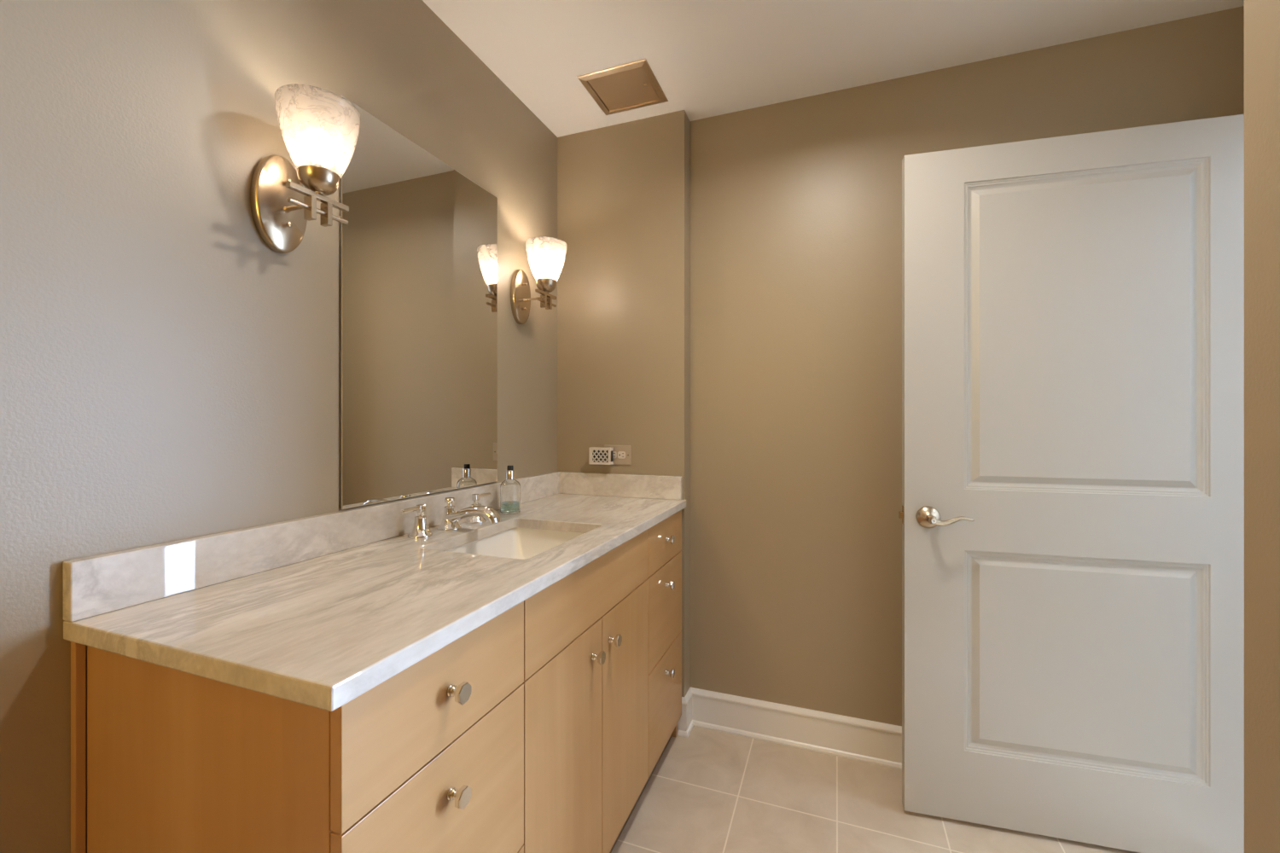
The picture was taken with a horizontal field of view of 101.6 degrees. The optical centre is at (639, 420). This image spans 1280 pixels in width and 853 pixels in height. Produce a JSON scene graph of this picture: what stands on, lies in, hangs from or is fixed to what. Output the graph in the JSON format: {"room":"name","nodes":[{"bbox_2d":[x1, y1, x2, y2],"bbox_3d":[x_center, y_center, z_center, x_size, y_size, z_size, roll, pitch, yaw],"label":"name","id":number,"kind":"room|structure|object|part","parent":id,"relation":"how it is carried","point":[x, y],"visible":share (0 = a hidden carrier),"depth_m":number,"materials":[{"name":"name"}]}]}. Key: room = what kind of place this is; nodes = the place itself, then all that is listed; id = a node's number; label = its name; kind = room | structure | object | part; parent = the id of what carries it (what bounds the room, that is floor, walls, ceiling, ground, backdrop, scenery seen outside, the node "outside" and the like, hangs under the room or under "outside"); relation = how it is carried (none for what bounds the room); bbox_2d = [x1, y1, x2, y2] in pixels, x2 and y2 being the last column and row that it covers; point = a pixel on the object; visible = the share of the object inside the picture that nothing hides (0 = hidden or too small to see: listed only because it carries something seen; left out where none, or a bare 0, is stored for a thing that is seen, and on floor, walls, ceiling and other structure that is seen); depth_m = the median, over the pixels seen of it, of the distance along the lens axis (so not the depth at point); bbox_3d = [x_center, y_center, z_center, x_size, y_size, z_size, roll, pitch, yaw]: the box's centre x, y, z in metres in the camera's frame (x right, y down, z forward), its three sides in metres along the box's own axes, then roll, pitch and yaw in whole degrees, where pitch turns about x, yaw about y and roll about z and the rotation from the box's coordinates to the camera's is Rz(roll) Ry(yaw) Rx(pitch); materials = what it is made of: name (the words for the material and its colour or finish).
{"room":"bathroom","nodes":[
{"label":"bathroom","id":0,"kind":"room"},
{"bbox_2d":[0,0,557,852],"bbox_3d":[-1.054,0.005,0.595,0.150,2.438,3.571,0,0,21],"label":"wall","id":1,"kind":"structure","parent":0,"point":[168,374],"depth_m":0.94,"materials":[{"name":"beige paint"}]},
{"bbox_2d":[250,83,360,253],"bbox_3d":[-0.685,-0.504,1.091,0.191,0.292,0.151,0,0,21],"label":"wall sconce","id":2,"kind":"object","parent":1,"relation":"attached to","point":[319,127],"visible":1,"depth_m":1.06,"materials":[{"name":"white glass"}]},
{"bbox_3d":[-0.716,-0.450,1.100,0.086,0.015,0.015,0,0,21],"label":"arm","id":3,"kind":"part","parent":2,"relation":"part of","materials":[{"name":"silver metal"}]},
{"bbox_3d":[-0.666,-0.582,1.084,0.151,0.138,0.151,0,0,21],"label":"lamp shade","id":4,"kind":"part","parent":2,"relation":"part of","materials":[{"name":"white glass"}]},
{"bbox_2d":[62,471,559,622],"bbox_3d":[-0.612,0.264,1.519,0.025,0.091,1.530,0,0,21],"label":"backsplash","id":5,"kind":"structure","parent":1,"relation":"attached to","point":[99,584],"depth_m":1.02,"materials":[{"name":"beige stone"}]},
{"bbox_2d":[340,95,497,509],"bbox_3d":[-0.612,-0.284,1.545,0.008,0.997,0.616,0,0,21],"label":"mirror","id":6,"kind":"object","parent":1,"relation":"attached to","point":[419,240],"visible":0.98,"depth_m":1.47,"materials":[{"name":"clear glass"}]},
{"bbox_2d":[510,236,566,324],"bbox_3d":[-0.365,-0.508,1.940,0.191,0.292,0.151,0,0,21],"label":"wall sconce","id":7,"kind":"object","parent":1,"relation":"attached to","point":[546,256],"visible":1,"depth_m":1.91,"materials":[{"name":"white glass"}]},
{"bbox_3d":[-0.397,-0.453,1.949,0.086,0.015,0.015,0,0,21],"label":"arm","id":8,"kind":"part","parent":7,"relation":"part of","materials":[{"name":"silver metal"}]},
{"bbox_3d":[-0.347,-0.585,1.933,0.151,0.138,0.151,0,0,21],"label":"lamp shade","id":9,"kind":"part","parent":7,"relation":"part of","materials":[{"name":"white glass"}]},
{"bbox_2d":[557,110,690,697],"bbox_3d":[-0.112,0.005,2.297,0.714,2.438,0.279,0,0,21],"label":"wall","id":10,"kind":"structure","parent":0,"point":[624,189],"depth_m":2.12,"materials":[{"name":"beige paint"}]},
{"bbox_2d":[604,445,631,465],"bbox_3d":[-0.092,0.141,2.136,0.120,0.080,0.009,0,0,21],"label":"electrical outlet","id":11,"kind":"object","parent":10,"relation":"attached to","point":[622,454],"visible":0.84,"depth_m":2.13,"materials":[{"name":"beige plastic"}]},
{"bbox_2d":[589,447,613,465],"bbox_3d":[-0.155,0.144,2.131,0.094,0.068,0.044,0,0,21],"label":"air freshener","id":12,"kind":"object","parent":11,"relation":"attached to","point":[598,456],"visible":1,"depth_m":2.11,"materials":[{"name":"white plastic"}]},
{"bbox_2d":[617,451,625,459],"bbox_3d":[-0.075,0.141,2.127,0.033,0.029,0.002,0,0,21],"label":"receptacle","id":13,"kind":"object","parent":11,"relation":"attached to","point":[621,455],"depth_m":2.13,"materials":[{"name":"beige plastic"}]},
{"bbox_2d":[677,687,693,738],"bbox_3d":[0.150,1.153,2.083,0.115,0.142,0.105,0,0,21],"label":"baseboard","id":14,"kind":"structure","parent":10,"relation":"attached to","point":[685,724],"depth_m":2.04,"materials":[{"name":"white paint"}]},
{"bbox_2d":[422,0,1244,137],"bbox_3d":[0.075,-1.264,0.239,2.515,0.100,4.000,0,0,21],"label":"ceiling","id":15,"kind":"structure","parent":0,"point":[708,58],"depth_m":1.66,"materials":[{"name":"white paint"}]},
{"bbox_2d":[576,58,668,115],"bbox_3d":[-0.058,-1.210,1.913,0.258,0.008,0.247,0,0,21],"label":"ceiling vent","id":16,"kind":"object","parent":15,"relation":"attached to","point":[631,85],"visible":1,"depth_m":1.89,"materials":[{"name":"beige metal"}]},
{"bbox_3d":[-0.058,-1.212,1.913,0.205,0.003,0.194,0,0,21],"label":"panel door","id":17,"kind":"part","parent":16,"relation":"part of","materials":[{"name":"gold metal"}]},
{"bbox_2d":[610,726,1139,852],"bbox_3d":[0.019,1.264,0.260,2.395,0.080,4.000,0,0,21],"label":"floor","id":18,"kind":"structure","parent":0,"point":[709,791],"depth_m":1.62,"materials":[{"name":"beige tile"}]},
{"bbox_2d":[70,510,681,852],"bbox_3d":[-0.350,0.782,1.415,0.588,0.884,1.503,0,0,21],"label":"vanity cabinet","id":19,"kind":"object","parent":18,"relation":"on","point":[542,728],"visible":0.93,"depth_m":0.81,"materials":[{"name":"brown wood"}]},
{"bbox_3d":[-0.622,0.782,0.739,0.525,0.884,0.018,0,0,21],"label":"panel","id":20,"kind":"part","parent":19,"relation":"part of","materials":[{"name":"brown wood"}]},
{"bbox_2d":[63,494,686,711],"bbox_3d":[-0.356,0.324,1.422,0.572,0.030,1.530,0,0,21],"label":"countertop","id":21,"kind":"structure","parent":19,"relation":"on","point":[322,632],"depth_m":0.86,"materials":[{"name":"beige stone"}]},
{"bbox_2d":[401,492,500,539],"bbox_3d":[-0.539,0.265,1.489,0.255,0.088,0.247,0,0,-24],"label":"faucet","id":22,"kind":"object","parent":21,"relation":"on","point":[474,514],"visible":1,"depth_m":1.45,"materials":[{"name":"silver metal"}]},
{"bbox_3d":[-0.596,0.233,1.356,0.013,0.013,0.059,0,0,17],"label":"lever","id":23,"kind":"part","parent":22,"relation":"part of","materials":[{"name":"silver metal"}]},
{"bbox_3d":[-0.584,0.276,1.391,0.061,0.067,0.061,0,0,21],"label":"handle","id":24,"kind":"part","parent":22,"relation":"part of","materials":[{"name":"silver metal"}]},
{"bbox_3d":[-0.543,0.276,1.490,0.067,0.066,0.067,0,0,21],"label":"spout","id":25,"kind":"part","parent":22,"relation":"part of","materials":[{"name":"silver metal"}]},
{"bbox_3d":[-0.543,0.233,1.490,0.029,0.024,0.029,0,0,21],"label":"lift knob","id":26,"kind":"part","parent":22,"relation":"part of","materials":[{"name":"silver metal"}]},
{"bbox_3d":[-0.470,0.265,1.462,0.180,0.056,0.044,0,0,21],"label":"spout","id":27,"kind":"part","parent":22,"relation":"part of","materials":[{"name":"silver metal"}]},
{"bbox_3d":[-0.499,0.276,1.589,0.061,0.067,0.061,0,0,21],"label":"handle","id":28,"kind":"part","parent":22,"relation":"part of","materials":[{"name":"silver metal"}]},
{"bbox_3d":[-0.485,0.233,1.623,0.013,0.013,0.059,0,0,24],"label":"lever","id":29,"kind":"part","parent":22,"relation":"part of","materials":[{"name":"silver metal"}]},
{"bbox_2d":[500,465,520,514],"bbox_3d":[-0.435,0.230,1.752,0.067,0.158,0.067,0,0,21],"label":"soap bottle","id":30,"kind":"object","parent":21,"relation":"on","point":[509,488],"visible":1,"depth_m":1.73,"materials":[{"name":"clear glass"}]},
{"bbox_2d":[445,527,584,559],"bbox_3d":[-0.323,0.410,1.410,0.371,0.140,0.479,0,0,21],"label":"sink","id":31,"kind":"object","parent":21,"relation":"in","point":[517,543],"visible":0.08,"depth_m":1.62,"materials":[{"name":"white ceramic"}]},
{"bbox_2d":[559,471,681,500],"bbox_3d":[-0.087,0.264,2.125,0.530,0.091,0.024,0,0,21],"label":"side splash","id":32,"kind":"object","parent":21,"relation":"on","point":[591,484],"visible":1,"depth_m":2.11,"materials":[{"name":"beige stone"}]},
{"bbox_3d":[-0.301,0.658,0.821,0.019,0.307,0.395,0,0,21],"label":"drawer","id":33,"kind":"part","parent":19,"relation":"part of","materials":[{"name":"brown wood"}]},
{"bbox_3d":[-0.301,0.424,0.821,0.019,0.156,0.395,0,0,21],"label":"drawer","id":34,"kind":"part","parent":19,"relation":"part of","materials":[{"name":"brown wood"}]},
{"bbox_3d":[-0.281,0.579,0.806,0.029,0.030,0.030,0,0,21],"label":"knob","id":35,"kind":"part","parent":19,"relation":"part of","materials":[{"name":"silver metal"}]},
{"bbox_3d":[-0.281,0.419,0.806,0.029,0.030,0.030,0,0,21],"label":"knob","id":36,"kind":"part","parent":19,"relation":"part of","materials":[{"name":"silver metal"}]},
{"bbox_3d":[-0.301,0.978,0.821,0.019,0.326,0.395,0,0,21],"label":"drawer","id":37,"kind":"part","parent":19,"relation":"part of","materials":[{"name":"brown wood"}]},
{"bbox_3d":[-0.168,0.823,1.173,0.019,0.636,0.353,0,0,21],"label":"cabinet door","id":38,"kind":"part","parent":19,"relation":"part of","materials":[{"name":"brown wood"}]},
{"bbox_3d":[-0.103,0.580,1.278,0.029,0.030,0.030,0,0,21],"label":"knob","id":39,"kind":"part","parent":19,"relation":"part of","materials":[{"name":"silver metal"}]},
{"bbox_3d":[-0.067,0.578,1.374,0.029,0.030,0.030,0,0,21],"label":"knob","id":40,"kind":"part","parent":19,"relation":"part of","materials":[{"name":"silver metal"}]},
{"bbox_3d":[-0.043,0.823,1.504,0.019,0.636,0.347,0,0,21],"label":"cabinet door","id":41,"kind":"part","parent":19,"relation":"part of","materials":[{"name":"brown wood"}]},
{"bbox_3d":[0.086,0.658,1.848,0.019,0.307,0.383,0,0,21],"label":"drawer","id":42,"kind":"part","parent":19,"relation":"part of","materials":[{"name":"brown wood"}]},
{"bbox_3d":[0.086,0.978,1.848,0.019,0.326,0.383,0,0,21],"label":"drawer","id":43,"kind":"part","parent":19,"relation":"part of","materials":[{"name":"brown wood"}]},
{"bbox_3d":[0.086,0.424,1.848,0.019,0.156,0.383,0,0,21],"label":"drawer","id":44,"kind":"part","parent":19,"relation":"part of","materials":[{"name":"brown wood"}]},
{"bbox_3d":[0.104,0.884,1.829,0.029,0.030,0.030,0,0,21],"label":"knob","id":45,"kind":"part","parent":19,"relation":"part of","materials":[{"name":"silver metal"}]},
{"bbox_3d":[0.104,0.576,1.829,0.029,0.030,0.030,0,0,21],"label":"knob","id":46,"kind":"part","parent":19,"relation":"part of","materials":[{"name":"silver metal"}]},
{"bbox_3d":[0.104,0.417,1.829,0.029,0.030,0.030,0,0,21],"label":"knob","id":47,"kind":"part","parent":19,"relation":"part of","materials":[{"name":"silver metal"}]},
{"bbox_3d":[-0.103,0.782,2.116,0.525,0.884,0.018,0,0,21],"label":"panel","id":48,"kind":"part","parent":19,"relation":"part of","materials":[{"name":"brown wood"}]},
{"bbox_2d":[690,5,1244,726],"bbox_3d":[1.080,0.005,1.893,1.801,2.438,0.195,0,0,21],"label":"wall","id":49,"kind":"structure","parent":0,"point":[796,205],"depth_m":1.94,"materials":[{"name":"beige paint"}]},
{"bbox_2d":[690,687,901,770],"bbox_3d":[0.986,1.153,1.813,1.681,0.142,0.021,0,0,21],"label":"baseboard","id":50,"kind":"structure","parent":49,"relation":"attached to","point":[869,741],"depth_m":1.96,"materials":[{"name":"white paint"}]},
{"bbox_2d":[898,114,1244,852],"bbox_3d":[1.264,0.194,1.516,0.936,2.032,0.160,0,0,15],"label":"door","id":51,"kind":"structure","parent":49,"relation":"in","point":[1072,514],"depth_m":1.50,"materials":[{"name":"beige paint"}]},
{"bbox_3d":[0.825,0.297,1.637,0.002,0.058,0.025,0,0,15],"label":"latch plate","id":52,"kind":"part","parent":51,"relation":"part of","materials":[{"name":"metal"}]},
{"bbox_3d":[0.881,0.297,1.592,0.068,0.068,0.022,0,0,15],"label":"lever handle","id":53,"kind":"part","parent":51,"relation":"part of","materials":[{"name":"silver metal"}]},
{"bbox_3d":[0.925,0.298,1.544,0.115,0.031,0.014,0,0,8],"label":"lever","id":54,"kind":"part","parent":51,"relation":"part of","materials":[{"name":"silver metal"}]},
{"bbox_2d":[1244,0,1279,852],"bbox_3d":[0.624,0.005,-0.618,0.645,2.438,2.482,0,0,21],"label":"wall","id":55,"kind":"structure","parent":0,"point":[1261,17],"depth_m":0.63,"materials":[{"name":"beige paint"}]}
]}

